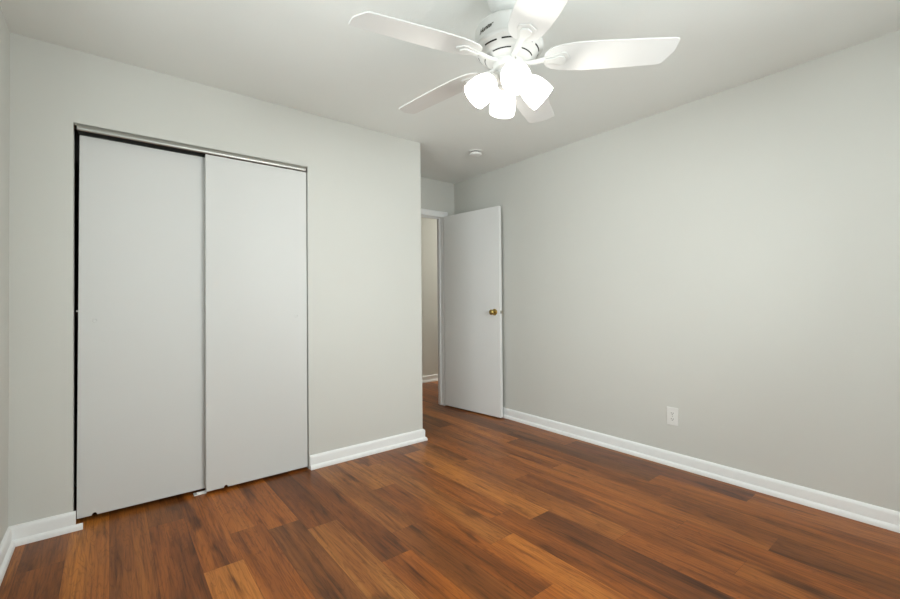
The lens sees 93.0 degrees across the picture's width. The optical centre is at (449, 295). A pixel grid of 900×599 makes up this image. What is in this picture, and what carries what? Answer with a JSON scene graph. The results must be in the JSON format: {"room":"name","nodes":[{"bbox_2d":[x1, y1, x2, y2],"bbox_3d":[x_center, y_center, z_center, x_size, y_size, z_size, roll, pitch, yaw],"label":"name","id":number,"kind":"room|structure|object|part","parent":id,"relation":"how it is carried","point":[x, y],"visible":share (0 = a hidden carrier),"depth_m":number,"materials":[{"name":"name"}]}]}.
{"room":"empty bedroom","nodes":[
{"label":"empty bedroom","id":0,"kind":"room"},
{"bbox_2d":[0,7,9,543],"bbox_3d":[-1.289,-0.057,0.924,0.120,2.440,4.190,0,-1,-39],"label":"wall","id":1,"kind":"structure","parent":0,"point":[4,30],"depth_m":1.94,"materials":[{"name":"beige paint"}]},
{"bbox_2d":[0,511,82,584],"bbox_3d":[-0.937,1.112,0.792,0.268,0.093,3.337,0,-1,-39],"label":"baseboard","id":2,"kind":"structure","parent":1,"relation":"attached to","point":[53,526],"depth_m":2.06,"materials":[{"name":"white paint"}]},
{"bbox_2d":[74,129,301,486],"bbox_3d":[-1.635,-0.027,3.282,2.278,2.440,0.070,0,-1,-39],"label":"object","id":3,"kind":"structure","parent":0,"point":[77,136],"depth_m":2.68,"materials":[{"name":"paint"}]},
{"bbox_2d":[8,32,422,526],"bbox_3d":[-1.410,-0.031,3.080,2.378,2.440,0.799,0,-1,-39],"label":"wall","id":4,"kind":"structure","parent":0,"point":[53,87],"depth_m":2.61,"materials":[{"name":"beige paint"}]},
{"bbox_2d":[74,123,306,171],"bbox_3d":[-1.478,-0.865,2.593,1.202,0.034,0.092,0,-1,-39],"label":"door track","id":5,"kind":"object","parent":4,"relation":"attached to","point":[82,129],"visible":0.94,"depth_m":2.46,"materials":[{"name":"metal"}]},
{"bbox_2d":[76,135,204,518],"bbox_3d":[-1.702,0.153,2.428,0.637,2.009,0.039,0,-1,-39],"label":"closet door","id":6,"kind":"structure","parent":5,"relation":"hanging from","point":[141,310],"depth_m":2.38,"materials":[{"name":"white paint"}]},
{"bbox_2d":[205,154,307,491],"bbox_3d":[-1.228,0.154,2.749,0.607,2.025,0.039,0,-1,-39],"label":"closet door","id":7,"kind":"structure","parent":5,"relation":"hanging from","point":[256,252],"depth_m":2.71,"materials":[{"name":"white paint"}]},
{"bbox_2d":[310,429,427,469],"bbox_3d":[-0.812,1.142,3.506,0.966,0.093,0.806,0,-1,-39],"label":"baseboard","id":8,"kind":"structure","parent":4,"relation":"attached to","point":[344,454],"depth_m":3.15,"materials":[{"name":"white paint"}]},
{"bbox_2d":[421,217,437,375],"bbox_3d":[-0.275,-0.006,6.123,5.200,2.440,0.120,0,-1,-39],"label":"wall","id":9,"kind":"structure","parent":0,"point":[428,225],"depth_m":6.03,"materials":[{"name":"beige paint"}]},
{"bbox_2d":[422,374,437,382],"bbox_3d":[-0.258,1.166,6.021,5.100,0.093,0.027,0,-1,-39],"label":"baseboard","id":10,"kind":"structure","parent":9,"relation":"attached to","point":[428,378],"depth_m":6.00,"materials":[{"name":"white paint"}]},
{"bbox_2d":[421,177,453,215],"bbox_3d":[-0.407,-0.024,4.454,1.104,2.440,0.100,0,-1,-39],"label":"wall","id":11,"kind":"structure","parent":0,"point":[436,195],"depth_m":4.63,"materials":[{"name":"beige paint"}]},
{"bbox_2d":[421,208,447,405],"bbox_3d":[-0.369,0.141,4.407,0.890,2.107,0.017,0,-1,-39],"label":"trim","id":12,"kind":"structure","parent":11,"relation":"attached to","point":[423,211],"depth_m":4.64,"materials":[{"name":"white paint"}]},
{"bbox_2d":[444,206,502,417],"bbox_3d":[0.220,0.160,4.376,0.778,2.036,0.163,-1,-1,45],"label":"door","id":13,"kind":"structure","parent":12,"relation":"attached to","point":[472,239],"depth_m":4.33,"materials":[{"name":"white wood"}]},
{"bbox_3d":[0.411,0.161,4.119,0.065,0.065,0.064,-1,-1,45],"label":"knob","id":14,"kind":"part","parent":13,"relation":"part of","materials":[{"name":"gold metal"}]},
{"bbox_2d":[0,381,899,598],"bbox_3d":[0.831,1.205,3.536,6.693,0.060,5.670,0,-1,-39],"label":"floor","id":15,"kind":"structure","parent":0,"point":[486,506],"depth_m":2.05,"materials":[{"name":"brown wood"}]},
{"bbox_2d":[193,490,206,495],"bbox_3d":[-1.495,1.177,2.554,0.065,0.014,0.046,0,-1,-39],"label":"floor guide","id":16,"kind":"object","parent":15,"relation":"on","point":[204,491],"visible":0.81,"depth_m":2.55,"materials":[{"name":"white plastic"}]},
{"bbox_2d":[0,0,899,183],"bbox_3d":[0.011,-1.315,2.102,3.622,0.080,4.377,0,-1,-39],"label":"ceiling","id":17,"kind":"structure","parent":0,"point":[302,55],"depth_m":2.21,"materials":[{"name":"paint"}]},
{"bbox_2d":[469,149,481,157],"bbox_3d":[0.224,-1.237,3.736,0.120,0.042,0.120,0,-1,-39],"label":"smoke detector","id":18,"kind":"object","parent":17,"relation":"attached to","point":[474,153],"visible":1,"depth_m":3.70,"materials":[{"name":"white plastic"}]},
{"bbox_2d":[349,0,679,122],"bbox_3d":[0.205,-1.030,1.800,1.257,0.499,1.239,0,-1,-39],"label":"ceiling fan","id":19,"kind":"object","parent":17,"relation":"hanging from","point":[509,40],"visible":1,"depth_m":1.71,"materials":[{"name":"white plastic"}]},
{"bbox_3d":[-0.110,-0.966,1.589,0.512,0.046,0.155,0,-1,-29],"label":"blade","id":20,"kind":"part","parent":19,"relation":"part of","materials":[{"name":"white wood"}]},
{"bbox_3d":[-0.051,-0.965,2.055,0.512,0.041,0.155,-1,-1,43],"label":"blade","id":21,"kind":"part","parent":19,"relation":"part of","materials":[{"name":"white wood"}]},
{"bbox_3d":[0.128,-0.848,1.772,0.137,0.137,0.116,0,-1,-6],"label":"lamp shade","id":22,"kind":"part","parent":19,"relation":"part of","materials":[{"name":"white glass"}]},
{"bbox_3d":[0.236,-0.848,1.897,0.116,0.137,0.137,0,-1,-6],"label":"lamp shade","id":23,"kind":"part","parent":19,"relation":"part of","materials":[{"name":"white glass"}]},
{"bbox_3d":[0.251,-0.865,1.677,0.061,0.075,0.071,0,-1,-39],"label":"bulb","id":24,"kind":"part","parent":19,"relation":"part of","materials":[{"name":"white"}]},
{"bbox_3d":[0.254,-0.851,1.664,0.116,0.137,0.137,0,-1,-3],"label":"lamp shade","id":25,"kind":"part","parent":19,"relation":"part of","materials":[{"name":"white glass"}]},
{"bbox_3d":[0.409,-0.975,2.148,0.155,0.035,0.512,-1,-1,24],"label":"blade","id":26,"kind":"part","parent":19,"relation":"part of","materials":[{"name":"white wood"}]},
{"bbox_3d":[0.361,-0.850,1.790,0.137,0.137,0.116,0,-1,-3],"label":"lamp shade","id":27,"kind":"part","parent":19,"relation":"part of","materials":[{"name":"white glass"}]},
{"bbox_3d":[0.314,-0.983,1.386,0.155,0.035,0.512,0,-1,-10],"label":"blade","id":28,"kind":"part","parent":19,"relation":"part of","materials":[{"name":"white wood"}]},
{"bbox_3d":[0.643,-0.979,1.737,0.512,0.036,0.155,-1,-1,6],"label":"blade","id":29,"kind":"part","parent":19,"relation":"part of","materials":[{"name":"white wood"}]},
{"bbox_2d":[454,30,899,511],"bbox_3d":[1.392,-0.054,3.179,0.120,2.440,4.377,0,-1,-39],"label":"wall","id":30,"kind":"structure","parent":0,"point":[729,259],"depth_m":2.66,"materials":[{"name":"beige paint"}]},
{"bbox_2d":[667,406,678,425],"bbox_3d":[1.518,0.825,2.917,0.008,0.121,0.076,0,-1,-39],"label":"wall outlet","id":31,"kind":"object","parent":30,"relation":"attached to","point":[672,413],"visible":1,"depth_m":2.91,"materials":[{"name":"white plastic"}]},
{"bbox_2d":[502,407,899,532],"bbox_3d":[1.350,1.119,3.112,0.027,0.093,4.115,0,-1,-39],"label":"baseboard","id":32,"kind":"structure","parent":30,"relation":"attached to","point":[881,517],"depth_m":2.62,"materials":[{"name":"white paint"}]}
]}

